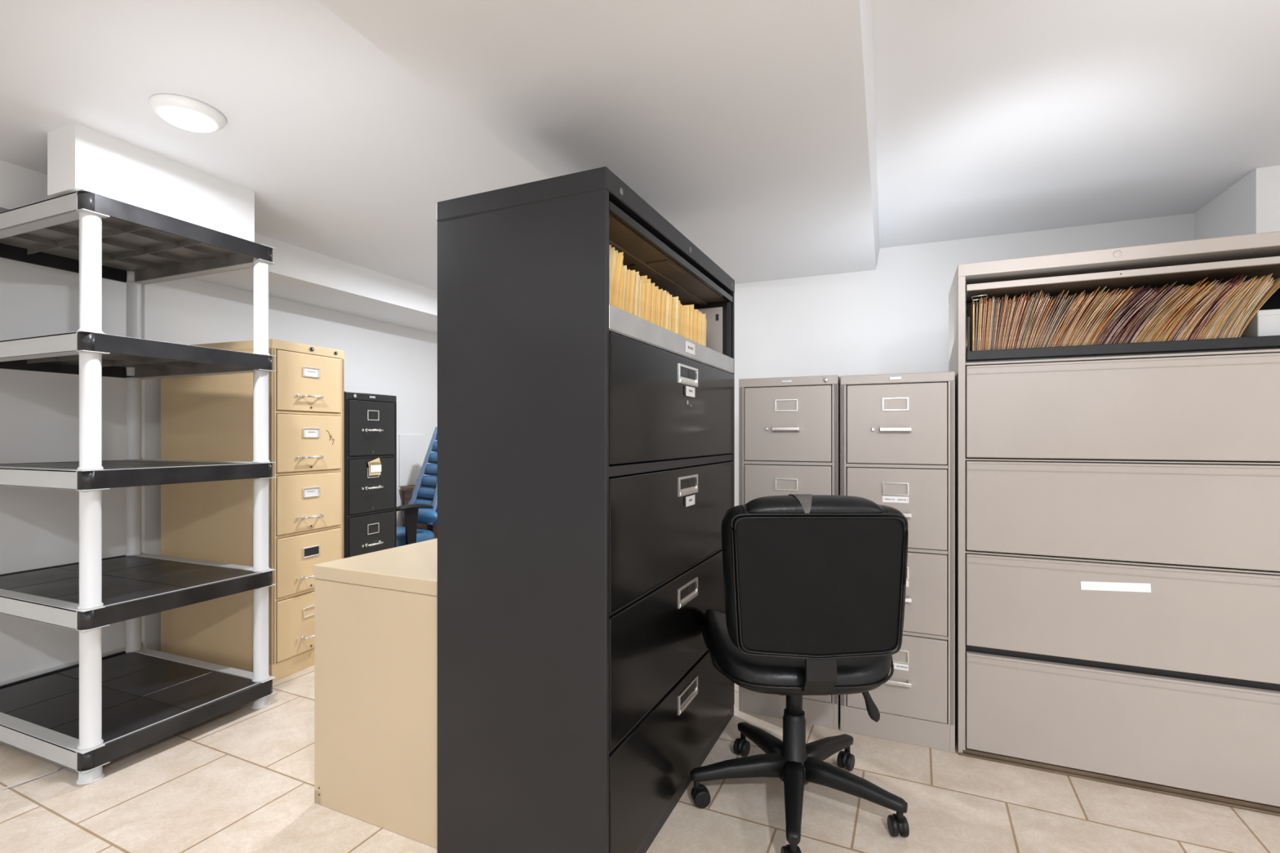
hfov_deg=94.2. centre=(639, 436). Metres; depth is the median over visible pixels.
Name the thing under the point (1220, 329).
folder
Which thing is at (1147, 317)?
folder
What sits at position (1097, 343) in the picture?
folder
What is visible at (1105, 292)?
folder
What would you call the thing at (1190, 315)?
folder
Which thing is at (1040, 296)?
folder
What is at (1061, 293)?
folder
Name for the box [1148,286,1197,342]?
folder
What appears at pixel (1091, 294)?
folder
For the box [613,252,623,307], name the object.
folder
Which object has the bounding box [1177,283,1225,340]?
folder
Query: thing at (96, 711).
shelving unit
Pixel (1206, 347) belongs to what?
tray
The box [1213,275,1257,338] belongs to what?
folder
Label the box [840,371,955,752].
filing cabinet
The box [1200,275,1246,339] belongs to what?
folder
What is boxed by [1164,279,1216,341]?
folder
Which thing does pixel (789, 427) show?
filing cabinet
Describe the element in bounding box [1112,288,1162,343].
folder
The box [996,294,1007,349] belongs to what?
folder
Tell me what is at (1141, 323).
folder
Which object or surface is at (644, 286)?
folder
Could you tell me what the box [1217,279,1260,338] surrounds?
folder
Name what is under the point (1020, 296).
folder
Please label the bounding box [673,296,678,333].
folder
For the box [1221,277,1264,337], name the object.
folder
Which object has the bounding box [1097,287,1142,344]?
folder
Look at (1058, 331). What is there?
folder
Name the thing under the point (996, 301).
folder
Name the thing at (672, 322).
folder
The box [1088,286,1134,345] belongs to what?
folder
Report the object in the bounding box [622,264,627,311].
folder
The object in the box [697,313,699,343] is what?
folder
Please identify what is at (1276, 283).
folder
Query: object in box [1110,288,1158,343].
folder
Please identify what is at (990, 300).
folder
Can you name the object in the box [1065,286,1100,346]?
folder
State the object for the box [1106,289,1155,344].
folder
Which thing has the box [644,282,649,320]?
folder
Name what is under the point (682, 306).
folder
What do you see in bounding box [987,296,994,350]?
folder
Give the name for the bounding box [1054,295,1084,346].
folder
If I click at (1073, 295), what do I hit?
folder
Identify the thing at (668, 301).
folder
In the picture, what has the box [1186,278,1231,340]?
folder
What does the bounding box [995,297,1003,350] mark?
folder
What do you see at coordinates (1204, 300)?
folder
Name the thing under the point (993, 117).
ceiling
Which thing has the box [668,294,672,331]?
folder
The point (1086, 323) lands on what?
folder
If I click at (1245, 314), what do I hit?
folder
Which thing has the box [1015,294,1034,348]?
folder
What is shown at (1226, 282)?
folder
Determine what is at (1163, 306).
folder
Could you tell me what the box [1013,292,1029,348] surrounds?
folder
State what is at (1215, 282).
folder
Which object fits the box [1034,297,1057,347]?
folder
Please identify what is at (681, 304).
folder
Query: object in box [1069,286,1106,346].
folder
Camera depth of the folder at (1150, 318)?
1.85 m
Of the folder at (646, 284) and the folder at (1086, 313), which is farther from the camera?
the folder at (1086, 313)
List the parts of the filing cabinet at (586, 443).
drawer, door, drawer, drawer, drawer, handle, handle, handle, handle, plate, slide rail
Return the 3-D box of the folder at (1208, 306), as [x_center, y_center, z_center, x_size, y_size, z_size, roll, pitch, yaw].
[1.759,-0.360,1.916,0.124,0.194,0.270,0,0,24]
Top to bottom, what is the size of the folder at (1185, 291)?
0.202 m
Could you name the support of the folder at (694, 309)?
on the filing cabinet at (586, 443)
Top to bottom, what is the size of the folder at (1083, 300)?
0.193 m
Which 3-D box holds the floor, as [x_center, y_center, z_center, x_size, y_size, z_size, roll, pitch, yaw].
[0.072,1.120,0.998,6.230,0.060,7.500,0,0,22]
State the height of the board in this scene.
0.380 m
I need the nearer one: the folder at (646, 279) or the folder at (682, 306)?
the folder at (646, 279)
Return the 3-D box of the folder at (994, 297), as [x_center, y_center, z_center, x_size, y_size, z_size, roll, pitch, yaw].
[1.254,-0.368,2.147,0.021,0.211,0.270,0,0,24]
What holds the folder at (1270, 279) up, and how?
on the filing cabinet at (1117, 505)
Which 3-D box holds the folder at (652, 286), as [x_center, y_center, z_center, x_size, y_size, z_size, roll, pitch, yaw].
[-0.089,-0.337,1.713,0.280,0.190,0.022,0,0,25]
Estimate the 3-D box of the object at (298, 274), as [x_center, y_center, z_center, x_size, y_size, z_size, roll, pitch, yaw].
[-2.454,-0.896,2.045,0.560,0.167,7.300,0,0,22]
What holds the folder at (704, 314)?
on the filing cabinet at (586, 443)
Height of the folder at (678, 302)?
0.185 m
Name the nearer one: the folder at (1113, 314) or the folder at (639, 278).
the folder at (639, 278)
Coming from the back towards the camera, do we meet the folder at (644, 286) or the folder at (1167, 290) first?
the folder at (1167, 290)
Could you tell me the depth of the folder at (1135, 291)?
1.89 m
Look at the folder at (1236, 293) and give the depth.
1.78 m
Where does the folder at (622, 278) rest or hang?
on the filing cabinet at (586, 443)
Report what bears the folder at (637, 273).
on the filing cabinet at (586, 443)
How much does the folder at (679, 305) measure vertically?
0.170 m
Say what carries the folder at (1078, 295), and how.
on the filing cabinet at (1117, 505)
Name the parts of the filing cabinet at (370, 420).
panel, drawer, drawer, drawer, handle, handle, handle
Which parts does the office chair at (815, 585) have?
leg, leg, leg, seat, backrest, panel, leg, leg, lever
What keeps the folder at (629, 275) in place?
on the filing cabinet at (586, 443)
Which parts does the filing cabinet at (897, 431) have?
handle, drawer, drawer, drawer, handle, handle, handle, drawer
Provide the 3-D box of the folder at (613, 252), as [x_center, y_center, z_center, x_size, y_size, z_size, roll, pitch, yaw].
[-0.198,-0.355,1.482,0.280,0.226,0.057,0,0,25]
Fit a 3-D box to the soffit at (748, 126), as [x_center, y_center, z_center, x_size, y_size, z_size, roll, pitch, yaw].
[-0.377,-0.925,0.502,1.019,0.110,6.040,0,0,22]
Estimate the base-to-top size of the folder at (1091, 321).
0.215 m
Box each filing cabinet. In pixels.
[160,338,343,682]
[313,538,437,848]
[343,391,396,558]
[436,166,734,852]
[738,374,840,729]
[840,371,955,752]
[948,231,1279,816]
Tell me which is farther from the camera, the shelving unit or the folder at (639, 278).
the shelving unit
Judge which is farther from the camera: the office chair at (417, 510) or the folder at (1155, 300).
the office chair at (417, 510)
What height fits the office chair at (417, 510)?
1.157 m
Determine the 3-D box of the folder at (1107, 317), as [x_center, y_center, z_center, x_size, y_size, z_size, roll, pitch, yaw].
[1.545,-0.364,2.019,0.129,0.203,0.270,0,0,24]
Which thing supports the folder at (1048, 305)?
on the filing cabinet at (1117, 505)
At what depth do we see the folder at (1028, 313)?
1.99 m
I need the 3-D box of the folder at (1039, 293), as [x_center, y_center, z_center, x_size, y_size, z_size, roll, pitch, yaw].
[1.353,-0.373,2.095,0.062,0.222,0.270,0,0,24]
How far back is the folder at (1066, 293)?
1.97 m
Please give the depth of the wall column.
2.24 m
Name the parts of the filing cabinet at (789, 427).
handle, drawer, drawer, panel, drawer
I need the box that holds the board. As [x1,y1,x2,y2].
[399,434,425,486]
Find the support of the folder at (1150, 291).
on the filing cabinet at (1117, 505)
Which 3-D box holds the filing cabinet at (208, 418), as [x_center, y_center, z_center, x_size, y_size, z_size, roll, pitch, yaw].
[-1.887,0.329,2.929,0.765,1.522,0.398,0,0,20]
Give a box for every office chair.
[396,426,437,546]
[689,493,909,852]
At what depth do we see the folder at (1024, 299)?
2.00 m
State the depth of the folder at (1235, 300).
1.77 m
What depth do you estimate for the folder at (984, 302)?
2.04 m
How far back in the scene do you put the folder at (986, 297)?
2.04 m
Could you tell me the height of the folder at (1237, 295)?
0.203 m
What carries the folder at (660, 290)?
on the filing cabinet at (586, 443)
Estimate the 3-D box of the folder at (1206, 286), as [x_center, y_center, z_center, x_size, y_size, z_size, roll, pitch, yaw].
[1.718,-0.367,1.934,0.143,0.210,0.270,0,0,24]
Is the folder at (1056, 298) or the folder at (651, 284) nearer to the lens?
the folder at (651, 284)
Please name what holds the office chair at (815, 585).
on the floor
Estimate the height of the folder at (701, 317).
0.184 m
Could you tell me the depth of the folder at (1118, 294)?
1.91 m
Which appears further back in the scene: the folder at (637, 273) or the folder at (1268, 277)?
the folder at (1268, 277)
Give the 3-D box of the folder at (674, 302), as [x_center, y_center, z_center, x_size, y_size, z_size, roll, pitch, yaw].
[-0.021,-0.329,1.863,0.280,0.173,0.022,0,0,25]
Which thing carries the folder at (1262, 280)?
on the filing cabinet at (1117, 505)
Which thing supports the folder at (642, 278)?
on the filing cabinet at (586, 443)
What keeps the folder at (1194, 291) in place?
on the filing cabinet at (1117, 505)
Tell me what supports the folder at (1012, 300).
on the filing cabinet at (1117, 505)
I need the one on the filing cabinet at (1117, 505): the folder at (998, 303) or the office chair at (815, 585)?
the folder at (998, 303)
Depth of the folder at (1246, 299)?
1.76 m
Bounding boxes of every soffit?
[47,122,254,242]
[316,0,879,284]
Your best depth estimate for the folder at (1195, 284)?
1.84 m
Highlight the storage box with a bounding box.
[1240,308,1279,337]
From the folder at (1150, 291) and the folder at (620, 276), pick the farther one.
the folder at (1150, 291)
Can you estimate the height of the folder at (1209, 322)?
0.201 m
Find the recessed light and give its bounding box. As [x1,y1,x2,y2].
[147,93,226,132]
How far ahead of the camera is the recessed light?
1.75 m
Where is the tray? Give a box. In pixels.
[966,335,1279,361]
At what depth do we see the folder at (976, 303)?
2.05 m
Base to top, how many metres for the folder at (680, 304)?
0.179 m
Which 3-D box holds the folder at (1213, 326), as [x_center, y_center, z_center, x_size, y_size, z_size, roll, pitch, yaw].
[1.808,-0.367,1.899,0.122,0.210,0.270,0,0,24]
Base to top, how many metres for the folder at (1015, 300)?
0.212 m
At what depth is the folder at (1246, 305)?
1.75 m
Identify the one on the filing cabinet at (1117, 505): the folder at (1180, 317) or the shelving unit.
the folder at (1180, 317)
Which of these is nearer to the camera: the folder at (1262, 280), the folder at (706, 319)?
the folder at (1262, 280)
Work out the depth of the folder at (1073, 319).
1.93 m
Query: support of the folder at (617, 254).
on the filing cabinet at (586, 443)
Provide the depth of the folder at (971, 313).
2.08 m
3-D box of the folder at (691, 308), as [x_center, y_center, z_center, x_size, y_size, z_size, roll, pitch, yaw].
[0.045,-0.335,1.999,0.280,0.185,0.027,0,0,24]
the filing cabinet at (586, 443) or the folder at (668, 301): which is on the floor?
the filing cabinet at (586, 443)
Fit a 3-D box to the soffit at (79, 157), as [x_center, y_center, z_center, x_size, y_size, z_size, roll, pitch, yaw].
[-1.729,-0.879,2.150,0.160,0.202,0.570,0,0,22]
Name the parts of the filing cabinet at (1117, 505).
slide rail, panel, drawer, drawer, drawer, drawer, door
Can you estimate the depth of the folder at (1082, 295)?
1.94 m
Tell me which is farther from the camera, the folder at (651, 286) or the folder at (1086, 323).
the folder at (1086, 323)
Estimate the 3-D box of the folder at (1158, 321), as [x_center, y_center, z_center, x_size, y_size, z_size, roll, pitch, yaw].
[1.681,-0.366,1.950,0.145,0.207,0.270,0,0,24]
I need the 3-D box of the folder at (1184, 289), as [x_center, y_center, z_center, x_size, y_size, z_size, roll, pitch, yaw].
[1.669,-0.360,1.959,0.138,0.196,0.270,0,0,24]
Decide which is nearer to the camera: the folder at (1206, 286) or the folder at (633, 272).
the folder at (633, 272)
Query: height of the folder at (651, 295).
0.190 m
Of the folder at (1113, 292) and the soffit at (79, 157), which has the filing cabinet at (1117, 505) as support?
the folder at (1113, 292)
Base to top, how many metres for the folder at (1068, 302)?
0.195 m
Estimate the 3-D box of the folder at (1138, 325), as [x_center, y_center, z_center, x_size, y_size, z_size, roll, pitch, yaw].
[1.641,-0.371,1.971,0.144,0.217,0.270,0,0,24]
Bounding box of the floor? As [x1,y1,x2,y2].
[0,665,1279,852]
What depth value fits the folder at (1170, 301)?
1.84 m
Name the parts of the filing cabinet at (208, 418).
drawer, panel, handle, handle, drawer, drawer, drawer, drawer, handle, handle, handle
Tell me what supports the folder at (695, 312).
on the filing cabinet at (586, 443)
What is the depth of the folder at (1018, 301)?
2.01 m
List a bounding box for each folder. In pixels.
[608,244,615,296]
[608,249,611,267]
[608,250,616,304]
[609,246,618,305]
[612,253,619,306]
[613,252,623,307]
[617,275,621,308]
[618,266,624,309]
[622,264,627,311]
[622,265,626,310]
[626,269,631,312]
[629,270,635,314]
[632,280,635,315]
[634,271,639,316]
[637,278,639,317]
[639,280,641,317]
[640,275,650,283]
[640,278,644,318]
[641,283,645,319]
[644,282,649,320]
[645,279,650,320]
[648,285,651,321]
[649,295,652,322]
[650,283,658,325]
[650,285,654,323]
[653,287,656,324]
[657,290,661,326]
[658,288,666,328]
[659,293,664,327]
[662,290,670,329]
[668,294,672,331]
[669,293,673,332]
[672,299,675,332]
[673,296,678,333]
[677,302,680,334]
[678,302,680,334]
[680,303,682,335]
[680,303,684,337]
[680,306,684,336]
[684,305,686,337]
[685,323,687,337]
[686,305,689,338]
[688,306,693,340]
[693,309,697,342]
[693,311,696,342]
[697,311,702,344]
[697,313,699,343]
[702,313,706,346]
[702,314,704,345]
[705,319,706,346]
[966,300,974,351]
[974,301,977,351]
[976,299,981,351]
[978,297,982,351]
[980,298,986,350]
[982,297,987,350]
[983,299,990,350]
[986,298,991,350]
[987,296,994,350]
[989,297,995,350]
[991,297,998,350]
[992,297,1000,350]
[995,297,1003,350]
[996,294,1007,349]
[999,295,1008,349]
[1000,298,1011,349]
[1002,296,1015,349]
[1004,295,1017,349]
[1006,297,1020,349]
[1008,293,1023,349]
[1010,293,1026,349]
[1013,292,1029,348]
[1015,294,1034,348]
[1017,293,1035,348]
[1019,293,1038,348]
[1022,290,1042,348]
[1024,291,1044,348]
[1026,294,1048,348]
[1029,293,1050,347]
[1031,297,1053,347]
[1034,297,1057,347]
[1036,294,1061,347]
[1038,289,1064,347]
[1040,294,1066,347]
[1042,291,1070,347]
[1045,296,1074,346]
[1048,293,1075,346]
[1050,296,1078,346]
[1052,292,1082,346]
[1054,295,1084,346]
[1056,290,1085,346]
[1057,295,1088,346]
[1060,294,1093,346]
[1062,291,1094,346]
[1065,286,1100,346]
[1066,292,1102,346]
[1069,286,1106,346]
[1071,288,1109,346]
[1073,293,1109,346]
[1075,290,1112,345]
[1077,289,1115,345]
[1080,288,1119,345]
[1081,289,1123,345]
[1084,289,1124,345]
[1086,289,1130,345]
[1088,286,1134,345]
[1092,288,1137,344]
[1093,288,1139,344]
[1096,288,1142,344]
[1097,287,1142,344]
[1099,288,1146,344]
[1102,285,1150,344]
[1104,288,1151,344]
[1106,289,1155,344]
[1108,287,1156,343]
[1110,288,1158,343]
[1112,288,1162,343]
[1115,284,1165,343]
[1117,285,1166,343]
[1120,284,1169,343]
[1121,290,1171,343]
[1124,280,1177,342]
[1126,283,1176,342]
[1128,284,1177,342]
[1129,286,1179,342]
[1132,284,1184,342]
[1135,284,1186,342]
[1137,284,1188,342]
[1140,285,1190,342]
[1142,287,1191,342]
[1145,285,1193,342]
[1146,286,1197,342]
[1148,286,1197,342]
[1150,281,1199,342]
[1151,277,1207,342]
[1155,280,1208,342]
[1158,287,1212,341]
[1161,283,1211,341]
[1163,282,1213,341]
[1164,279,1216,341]
[1165,283,1218,341]
[1169,280,1218,341]
[1171,278,1222,340]
[1175,284,1222,340]
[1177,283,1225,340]
[1181,281,1226,340]
[1182,283,1231,340]
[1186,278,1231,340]
[1187,275,1237,339]
[1191,283,1237,339]
[1192,279,1239,339]
[1195,274,1244,339]
[1197,280,1243,339]
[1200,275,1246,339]
[1202,280,1248,339]
[1205,280,1249,338]
[1208,278,1254,338]
[1210,279,1255,338]
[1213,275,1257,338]
[1214,280,1257,338]
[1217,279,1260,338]
[1220,278,1262,337]
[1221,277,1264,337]
[1224,275,1266,337]
[1225,277,1268,337]
[1229,275,1270,337]
[1231,280,1272,337]
[1233,273,1272,337]
[1234,277,1274,337]
[1237,277,1279,337]
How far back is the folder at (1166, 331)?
1.82 m
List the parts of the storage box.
lid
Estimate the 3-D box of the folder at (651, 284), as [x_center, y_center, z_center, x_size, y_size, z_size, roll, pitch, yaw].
[-0.076,-0.341,1.748,0.280,0.196,0.026,0,0,24]
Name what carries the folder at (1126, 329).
on the filing cabinet at (1117, 505)
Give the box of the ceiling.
[0,0,1279,290]
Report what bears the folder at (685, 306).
on the filing cabinet at (586, 443)
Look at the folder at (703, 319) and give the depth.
2.04 m
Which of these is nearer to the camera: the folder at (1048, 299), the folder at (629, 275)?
the folder at (629, 275)
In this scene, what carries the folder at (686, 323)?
on the filing cabinet at (586, 443)
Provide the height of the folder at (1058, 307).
0.200 m
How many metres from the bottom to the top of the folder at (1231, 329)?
0.204 m
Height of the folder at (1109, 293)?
0.203 m
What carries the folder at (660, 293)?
on the filing cabinet at (586, 443)
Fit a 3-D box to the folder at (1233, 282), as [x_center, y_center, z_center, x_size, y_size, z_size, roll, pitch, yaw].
[1.779,-0.364,1.909,0.120,0.204,0.270,0,0,24]
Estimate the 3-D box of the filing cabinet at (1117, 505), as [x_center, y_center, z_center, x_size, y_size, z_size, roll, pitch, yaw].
[1.670,0.250,2.029,1.069,1.680,0.467,0,0,24]
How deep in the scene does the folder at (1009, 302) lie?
2.01 m
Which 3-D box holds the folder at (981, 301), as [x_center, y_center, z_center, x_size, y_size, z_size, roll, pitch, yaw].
[1.221,-0.370,2.157,0.012,0.215,0.270,0,0,24]
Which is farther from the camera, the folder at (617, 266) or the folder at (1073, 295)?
the folder at (1073, 295)
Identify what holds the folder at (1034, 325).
on the filing cabinet at (1117, 505)
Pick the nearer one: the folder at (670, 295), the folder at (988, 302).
the folder at (670, 295)
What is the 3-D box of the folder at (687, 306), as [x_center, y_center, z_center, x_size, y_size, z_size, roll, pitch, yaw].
[0.032,-0.332,1.972,0.280,0.179,0.017,0,0,25]
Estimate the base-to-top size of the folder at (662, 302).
0.184 m
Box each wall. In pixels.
[0,257,437,680]
[734,213,1194,506]
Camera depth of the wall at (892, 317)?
3.10 m
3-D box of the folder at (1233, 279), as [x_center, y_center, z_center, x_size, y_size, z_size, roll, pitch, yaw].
[1.772,-0.371,1.908,0.130,0.217,0.270,0,0,24]
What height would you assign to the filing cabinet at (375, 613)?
0.708 m
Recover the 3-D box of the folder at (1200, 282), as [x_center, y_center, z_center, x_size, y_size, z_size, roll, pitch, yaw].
[1.701,-0.372,1.941,0.147,0.219,0.270,0,0,24]
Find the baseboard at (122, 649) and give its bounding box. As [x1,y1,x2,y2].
[0,638,160,685]
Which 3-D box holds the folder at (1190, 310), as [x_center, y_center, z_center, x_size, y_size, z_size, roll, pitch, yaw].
[1.726,-0.360,1.928,0.135,0.196,0.270,0,0,24]
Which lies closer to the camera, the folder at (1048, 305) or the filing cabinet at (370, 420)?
the folder at (1048, 305)
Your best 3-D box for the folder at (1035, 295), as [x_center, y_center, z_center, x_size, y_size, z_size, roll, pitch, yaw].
[1.346,-0.369,2.099,0.057,0.213,0.270,0,0,24]
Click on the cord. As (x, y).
(57, 770)
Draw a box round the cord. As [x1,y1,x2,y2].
[2,765,63,790]
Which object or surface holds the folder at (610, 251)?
on the filing cabinet at (586, 443)
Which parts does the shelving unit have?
post, shelf, shelf, shelf, post, rail, rail, rail, rail, rail, post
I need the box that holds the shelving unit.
[0,188,275,785]
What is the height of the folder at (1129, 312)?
0.207 m
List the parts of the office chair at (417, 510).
arm post, seat, backrest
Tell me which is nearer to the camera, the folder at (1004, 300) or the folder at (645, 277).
the folder at (645, 277)
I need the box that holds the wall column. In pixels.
[1194,165,1279,239]
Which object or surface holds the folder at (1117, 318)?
on the filing cabinet at (1117, 505)
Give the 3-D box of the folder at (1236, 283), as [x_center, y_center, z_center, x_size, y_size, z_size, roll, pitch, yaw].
[1.775,-0.359,1.912,0.121,0.192,0.270,0,0,24]
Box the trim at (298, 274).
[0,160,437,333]
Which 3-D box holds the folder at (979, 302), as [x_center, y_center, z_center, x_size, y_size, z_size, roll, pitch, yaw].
[1.217,-0.366,2.161,0.014,0.207,0.270,0,0,24]
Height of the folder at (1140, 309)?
0.208 m
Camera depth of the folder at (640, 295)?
1.58 m
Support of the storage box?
on the filing cabinet at (1117, 505)
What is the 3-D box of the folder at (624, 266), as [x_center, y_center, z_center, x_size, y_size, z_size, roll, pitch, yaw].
[-0.166,-0.336,1.541,0.280,0.188,0.037,0,0,24]
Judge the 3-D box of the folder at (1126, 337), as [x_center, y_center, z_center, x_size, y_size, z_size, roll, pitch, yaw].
[1.630,-0.360,1.980,0.137,0.195,0.270,0,0,24]
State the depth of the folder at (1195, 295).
1.83 m
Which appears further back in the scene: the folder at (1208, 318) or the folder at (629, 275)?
the folder at (1208, 318)
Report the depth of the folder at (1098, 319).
1.91 m
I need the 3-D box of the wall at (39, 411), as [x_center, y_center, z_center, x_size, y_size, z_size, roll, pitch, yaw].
[-2.746,0.055,2.166,0.128,2.070,7.300,0,0,22]
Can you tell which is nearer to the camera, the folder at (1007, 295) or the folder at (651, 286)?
the folder at (651, 286)
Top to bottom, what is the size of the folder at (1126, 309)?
0.218 m
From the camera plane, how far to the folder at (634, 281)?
1.54 m
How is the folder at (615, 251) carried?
on the filing cabinet at (586, 443)
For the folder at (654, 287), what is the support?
on the filing cabinet at (586, 443)
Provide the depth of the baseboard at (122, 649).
2.60 m
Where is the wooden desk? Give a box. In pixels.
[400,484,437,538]

